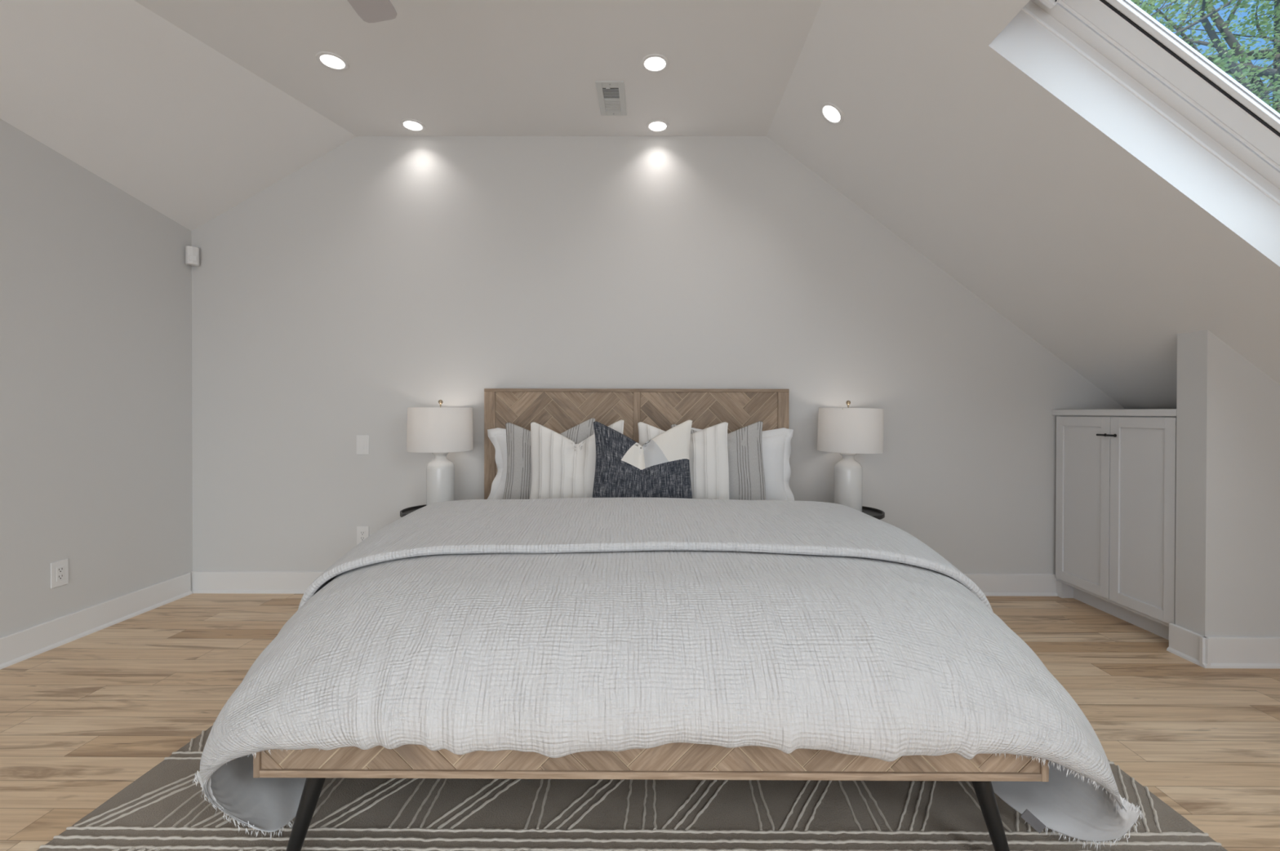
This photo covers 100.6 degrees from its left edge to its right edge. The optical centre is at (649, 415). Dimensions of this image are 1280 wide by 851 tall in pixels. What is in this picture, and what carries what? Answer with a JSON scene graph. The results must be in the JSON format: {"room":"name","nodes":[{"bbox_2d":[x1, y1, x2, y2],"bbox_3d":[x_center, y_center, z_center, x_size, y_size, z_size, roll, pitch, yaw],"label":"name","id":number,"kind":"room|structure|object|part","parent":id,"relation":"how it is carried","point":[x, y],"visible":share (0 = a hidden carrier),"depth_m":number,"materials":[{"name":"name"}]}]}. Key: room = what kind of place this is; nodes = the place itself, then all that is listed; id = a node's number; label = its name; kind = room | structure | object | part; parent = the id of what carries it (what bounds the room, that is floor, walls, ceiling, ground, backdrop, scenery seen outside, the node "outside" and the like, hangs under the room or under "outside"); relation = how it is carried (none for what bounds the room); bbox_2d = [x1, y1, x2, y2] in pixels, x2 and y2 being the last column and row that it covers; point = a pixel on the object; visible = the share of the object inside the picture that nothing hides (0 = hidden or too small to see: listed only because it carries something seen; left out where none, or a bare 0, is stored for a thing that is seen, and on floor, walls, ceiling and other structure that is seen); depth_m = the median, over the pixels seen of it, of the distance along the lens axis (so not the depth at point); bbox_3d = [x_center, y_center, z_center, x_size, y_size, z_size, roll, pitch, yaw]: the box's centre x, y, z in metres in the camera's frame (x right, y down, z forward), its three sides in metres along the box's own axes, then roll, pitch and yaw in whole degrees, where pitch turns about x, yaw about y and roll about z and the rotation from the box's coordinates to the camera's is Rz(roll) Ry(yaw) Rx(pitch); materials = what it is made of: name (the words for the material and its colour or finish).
{"room":"bedroom","nodes":[
{"label":"bedroom","id":0,"kind":"room"},
{"bbox_2d":[0,119,192,637],"bbox_3d":[-3.109,-0.316,0.168,0.120,3.020,6.710,0,0,0],"label":"wall","id":1,"kind":"structure","parent":0,"point":[96,451],"depth_m":2.85,"materials":[{"name":"white paint"}]},
{"bbox_2d":[50,559,68,588],"bbox_3d":[-3.034,0.814,2.734,0.009,0.130,0.080,0,0,0],"label":"wall outlet","id":2,"kind":"object","parent":1,"relation":"attached to","point":[59,570],"visible":1,"depth_m":2.73,"materials":[{"name":"white plastic"}]},
{"bbox_2d":[0,573,192,669],"bbox_3d":[-3.038,1.124,0.161,0.026,0.139,6.680,0,0,0],"label":"baseboard","id":3,"kind":"structure","parent":1,"relation":"attached to","point":[23,645],"depth_m":2.86,"materials":[{"name":"white paint"}]},
{"bbox_2d":[185,245,199,266],"bbox_3d":[-2.988,-1.043,3.474,0.068,0.115,0.057,0,0,-45],"label":"sensor","id":4,"kind":"object","parent":1,"relation":"attached to","point":[192,253],"visible":1,"depth_m":3.45,"materials":[{"name":"white plastic"}]},
{"bbox_2d":[0,0,355,231],"bbox_3d":[-2.516,-1.582,1.661,1.147,0.745,3.704,0,0,0],"label":"ceiling","id":5,"kind":"structure","parent":0,"point":[115,88],"depth_m":2.75,"materials":[{"name":"white paint"}]},
{"bbox_2d":[133,0,822,136],"bbox_3d":[-1.146,-1.883,0.149,3.800,0.120,6.710,0,0,0],"label":"ceiling","id":6,"kind":"structure","parent":0,"point":[454,68],"depth_m":2.73,"materials":[{"name":"white paint"}]},
{"bbox_2d":[315,51,349,71],"bbox_3d":[-1.644,-1.837,2.757,0.148,0.006,0.148,0,0,0],"label":"recessed light","id":7,"kind":"object","parent":6,"relation":"in","point":[331,60],"visible":1,"depth_m":2.75,"materials":[{"name":"white plastic"}]},
{"bbox_2d":[347,0,396,22],"bbox_3d":[-1.021,-1.635,1.374,1.369,0.390,1.305,0,0,0],"label":"ceiling fan","id":8,"kind":"object","parent":6,"relation":"hanging from","point":[370,11],"visible":1,"depth_m":1.97,"materials":[{"name":"white plastic"}]},
{"bbox_2d":[400,119,425,132],"bbox_3d":[-1.501,-1.840,3.371,0.148,0.006,0.148,0,0,0],"label":"recessed light","id":9,"kind":"object","parent":6,"relation":"in","point":[411,125],"visible":1,"depth_m":3.37,"materials":[{"name":"white plastic"}]},
{"bbox_2d":[595,80,626,115],"bbox_3d":[-0.217,-1.833,3.080,0.156,0.012,0.330,0,0,0],"label":"ceiling vent","id":10,"kind":"object","parent":6,"relation":"in","point":[611,94],"visible":1,"depth_m":3.07,"materials":[{"name":"white metal"}]},
{"bbox_2d":[640,53,669,73],"bbox_3d":[0.029,-1.834,2.769,0.148,0.006,0.148,0,0,0],"label":"recessed light","id":11,"kind":"object","parent":6,"relation":"in","point":[652,63],"visible":1,"depth_m":2.77,"materials":[{"name":"white plastic"}]},
{"bbox_2d":[645,119,669,133],"bbox_3d":[0.052,-1.837,3.374,0.148,0.006,0.148,0,0,0],"label":"recessed light","id":12,"kind":"object","parent":6,"relation":"in","point":[657,126],"visible":1,"depth_m":3.37,"materials":[{"name":"white plastic"}]},
{"bbox_2d":[0,593,1279,850],"bbox_3d":[0.173,1.249,0.162,6.690,0.100,6.950,0,0,0],"label":"floor","id":13,"kind":"structure","parent":0,"point":[82,719],"depth_m":2.16,"materials":[{"name":"brown wood"}]},
{"bbox_2d":[400,505,426,517],"bbox_3d":[-1.321,0.878,3.301,0.416,0.595,0.416,0,0,0],"label":"tray table","id":14,"kind":"object","parent":13,"relation":"on","point":[404,512],"visible":0.16,"depth_m":3.31,"materials":[{"name":"black paint"}]},
{"bbox_2d":[406,400,473,506],"bbox_3d":[-1.300,0.249,3.308,0.386,0.696,0.386,0,0,0],"label":"table lamp","id":15,"kind":"object","parent":14,"relation":"on","point":[440,431],"visible":0.87,"depth_m":3.18,"materials":[{"name":"white fabric"}]},
{"bbox_3d":[-1.300,0.084,3.307,0.386,0.266,0.386,0,0,0],"label":"lamp shade","id":16,"kind":"part","parent":15,"relation":"part of","materials":[{"name":"white fabric"}]},
{"bbox_2d":[36,722,1227,850],"bbox_3d":[-0.039,1.177,2.047,3.254,0.020,1.840,0,0,0],"label":"area rug","id":17,"kind":"object","parent":13,"relation":"on","point":[162,810],"visible":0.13,"depth_m":1.54,"materials":[{"name":"grey fabric"}]},
{"bbox_2d":[253,388,1048,850],"bbox_3d":[-0.039,0.503,2.404,2.090,1.339,2.143,0,0,0],"label":"platform bed","id":18,"kind":"object","parent":17,"relation":"on","point":[559,411],"visible":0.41,"depth_m":1.34,"materials":[{"name":"brown wood"}]},
{"bbox_3d":[-0.900,1.040,1.398,0.115,0.274,0.049,0,0,-21],"label":"leg","id":19,"kind":"part","parent":18,"relation":"part of","materials":[{"name":"black metal"}]},
{"bbox_3d":[-0.084,0.353,3.448,1.964,1.052,0.053,0,0,0],"label":"headboard frame","id":20,"kind":"part","parent":18,"relation":"part of","materials":[{"name":"brown wood"}]},
{"bbox_3d":[0.001,0.852,1.358,2.000,0.129,0.047,0,0,0],"label":"footboard frame","id":21,"kind":"part","parent":18,"relation":"part of","materials":[{"name":"brown wood"}]},
{"bbox_3d":[0.890,1.044,1.389,0.113,0.274,0.049,0,0,24],"label":"leg","id":22,"kind":"part","parent":18,"relation":"part of","materials":[{"name":"black metal"}]},
{"bbox_3d":[-0.044,0.709,2.464,1.838,0.248,1.880,0,0,0],"label":"mattress","id":23,"kind":"object","parent":18,"relation":"on","visible":0},
{"bbox_2d":[487,427,594,499],"bbox_3d":[-0.659,0.336,3.313,0.744,0.513,0.152,0,0,0],"label":"bed pillow","id":24,"kind":"object","parent":23,"relation":"on","point":[497,436],"visible":0.12,"depth_m":3.32,"materials":[{"name":"white fabric"}]},
{"bbox_2d":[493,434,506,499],"bbox_3d":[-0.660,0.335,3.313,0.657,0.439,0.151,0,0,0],"label":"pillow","id":25,"kind":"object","parent":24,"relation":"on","point":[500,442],"depth_m":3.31,"materials":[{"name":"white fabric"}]},
{"bbox_2d":[502,417,595,499],"bbox_3d":[-0.607,0.280,3.203,0.553,0.530,0.149,0,0,0],"label":"striped cushion","id":26,"kind":"object","parent":23,"relation":"on","point":[518,477],"visible":0.34,"depth_m":3.19,"materials":[{"name":"grey fabric"}]},
{"bbox_2d":[529,420,624,499],"bbox_3d":[-0.426,0.283,3.086,0.554,0.516,0.142,0,0,0],"label":"cushion","id":27,"kind":"object","parent":23,"relation":"on","point":[562,468],"visible":0.61,"depth_m":3.05,"materials":[{"name":"white fabric"}]},
{"bbox_2d":[592,420,692,498],"bbox_3d":[-0.039,0.276,2.968,0.568,0.503,0.149,0,0,0],"label":"cushion","id":28,"kind":"object","parent":23,"relation":"on","point":[659,468],"visible":0.8,"depth_m":2.93,"materials":[{"name":"blue fabric"}]},
{"bbox_2d":[192,497,1144,848],"bbox_3d":[-0.031,0.795,2.064,2.577,0.722,1.626,0,0,0],"label":"duvet","id":29,"kind":"object","parent":23,"relation":"on","point":[549,628],"visible":0.98,"depth_m":1.41,"materials":[{"name":"white fabric"}]},
{"bbox_2d":[637,422,728,499],"bbox_3d":[0.197,0.290,3.085,0.536,0.504,0.145,0,0,0],"label":"cushion","id":30,"kind":"object","parent":23,"relation":"on","point":[708,449],"visible":0.44,"depth_m":3.05,"materials":[{"name":"white fabric"}]},
{"bbox_2d":[671,421,765,500],"bbox_3d":[0.412,0.291,3.198,0.569,0.512,0.142,0,0,0],"label":"striped cushion","id":31,"kind":"object","parent":23,"relation":"on","point":[745,460],"visible":0.34,"depth_m":3.16,"materials":[{"name":"grey fabric"}]},
{"bbox_2d":[691,427,794,501],"bbox_3d":[0.557,0.334,3.311,0.702,0.514,0.156,0,0,0],"label":"bed pillow","id":32,"kind":"object","parent":23,"relation":"on","point":[775,443],"visible":0.22,"depth_m":3.29,"materials":[{"name":"white fabric"}]},
{"bbox_2d":[862,506,884,519],"bbox_3d":[1.229,0.883,3.289,0.416,0.595,0.416,0,0,0],"label":"tray table","id":33,"kind":"object","parent":13,"relation":"on","point":[878,514],"visible":0.23,"depth_m":3.28,"materials":[{"name":"black paint"}]},
{"bbox_2d":[817,400,883,511],"bbox_3d":[1.241,0.254,3.296,0.386,0.696,0.386,0,0,0],"label":"table lamp","id":34,"kind":"object","parent":33,"relation":"on","point":[848,432],"visible":0.91,"depth_m":3.17,"materials":[{"name":"white fabric"}]},
{"bbox_3d":[1.244,0.089,3.295,0.386,0.266,0.386,1,0,0],"label":"lamp shade","id":35,"kind":"part","parent":34,"relation":"part of","materials":[{"name":"white fabric"}]},
{"bbox_2d":[1052,408,1176,639],"bbox_3d":[2.861,0.576,3.083,0.486,1.222,0.830,0,0,0],"label":"cabinet","id":36,"kind":"object","parent":13,"relation":"on","point":[1116,478],"visible":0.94,"depth_m":3.01,"materials":[{"name":"white paint"}]},
{"bbox_3d":[2.663,0.534,3.267,0.021,1.053,0.404,0,0,0],"label":"door","id":37,"kind":"part","parent":36,"relation":"part of","materials":[{"name":"white paint"}]},
{"bbox_3d":[2.635,0.114,3.023,0.034,0.018,0.052,0,0,0],"label":"handle","id":38,"kind":"part","parent":36,"relation":"part of","materials":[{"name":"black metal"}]},
{"bbox_3d":[2.661,0.536,2.869,0.021,1.053,0.381,0,0,0],"label":"door","id":39,"kind":"part","parent":36,"relation":"part of","materials":[{"name":"white paint"}]},
{"bbox_2d":[191,136,1125,573],"bbox_3d":[0.132,-0.331,3.567,6.570,3.020,0.120,0,0,0],"label":"wall","id":40,"kind":"structure","parent":0,"point":[380,277],"depth_m":3.51,"materials":[{"name":"white paint"}]},
{"bbox_2d":[356,435,368,454],"bbox_3d":[-1.898,0.194,3.513,0.082,0.126,0.014,0,0,0],"label":"light switch","id":41,"kind":"object","parent":40,"relation":"attached to","point":[362,441],"visible":1,"depth_m":3.51,"materials":[{"name":"white plastic"}]},
{"bbox_2d":[356,526,368,545],"bbox_3d":[-1.899,0.798,3.519,0.080,0.126,0.009,0,0,0],"label":"wall outlet","id":42,"kind":"object","parent":40,"relation":"attached to","point":[362,532],"visible":0.73,"depth_m":3.52,"materials":[{"name":"white plastic"}]},
{"bbox_2d":[191,571,1057,596],"bbox_3d":[-0.180,1.109,3.505,5.710,0.139,0.026,0,0,0],"label":"baseboard","id":43,"kind":"structure","parent":40,"relation":"attached to","point":[202,582],"depth_m":3.51,"materials":[{"name":"white paint"}]},
{"bbox_2d":[766,0,1279,409],"bbox_3d":[2.188,-0.877,0.140,2.872,2.254,6.710,0,0,0],"label":"ceiling","id":44,"kind":"structure","parent":0,"point":[970,131],"depth_m":2.42,"materials":[{"name":"white paint"}]},
{"bbox_2d":[819,102,843,124],"bbox_3d":[1.001,-1.656,2.915,0.121,0.092,0.147,0,0,-12],"label":"recessed light","id":45,"kind":"object","parent":44,"relation":"in","point":[831,113],"visible":1,"depth_m":2.91,"materials":[{"name":"white plastic"}]},
{"bbox_2d":[1022,0,1279,205],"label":"window","id":46,"kind":"structure","parent":44,"relation":"attached to","point":[1121,31],"depth_m":1.96,"materials":[{"name":"white plastic"}]},
{"bbox_2d":[1174,329,1279,637],"bbox_3d":[3.027,0.392,2.591,0.770,1.597,0.145,0,0,0],"label":"wall","id":47,"kind":"structure","parent":0,"point":[1228,509],"depth_m":2.52,"materials":[{"name":"white paint"}]},
{"bbox_2d":[1166,623,1210,668],"bbox_3d":[2.627,1.120,2.592,0.026,0.139,0.188,0,0,0],"label":"baseboard","id":48,"kind":"structure","parent":47,"relation":"attached to","point":[1184,643],"depth_m":2.59,"materials":[{"name":"white paint"}]},
{"bbox_2d":[1199,636,1279,668],"bbox_3d":[3.012,1.121,2.510,0.796,0.139,0.026,0,0,0],"label":"baseboard","id":49,"kind":"structure","parent":47,"relation":"attached to","point":[1226,652],"depth_m":2.51,"materials":[{"name":"white paint"}]},
{"label":"outside","id":50,"kind":"structure","parent":0,"visible":0},
{"bbox_2d":[1130,0,1279,113],"bbox_3d":[8.709,-6.798,5.477,15.499,22.372,18.600,0,0,36],"label":"tree","id":51,"kind":"object","parent":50,"point":[1225,60],"visible":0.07,"depth_m":8.80,"materials":[{"name":"green plant"}]}
]}

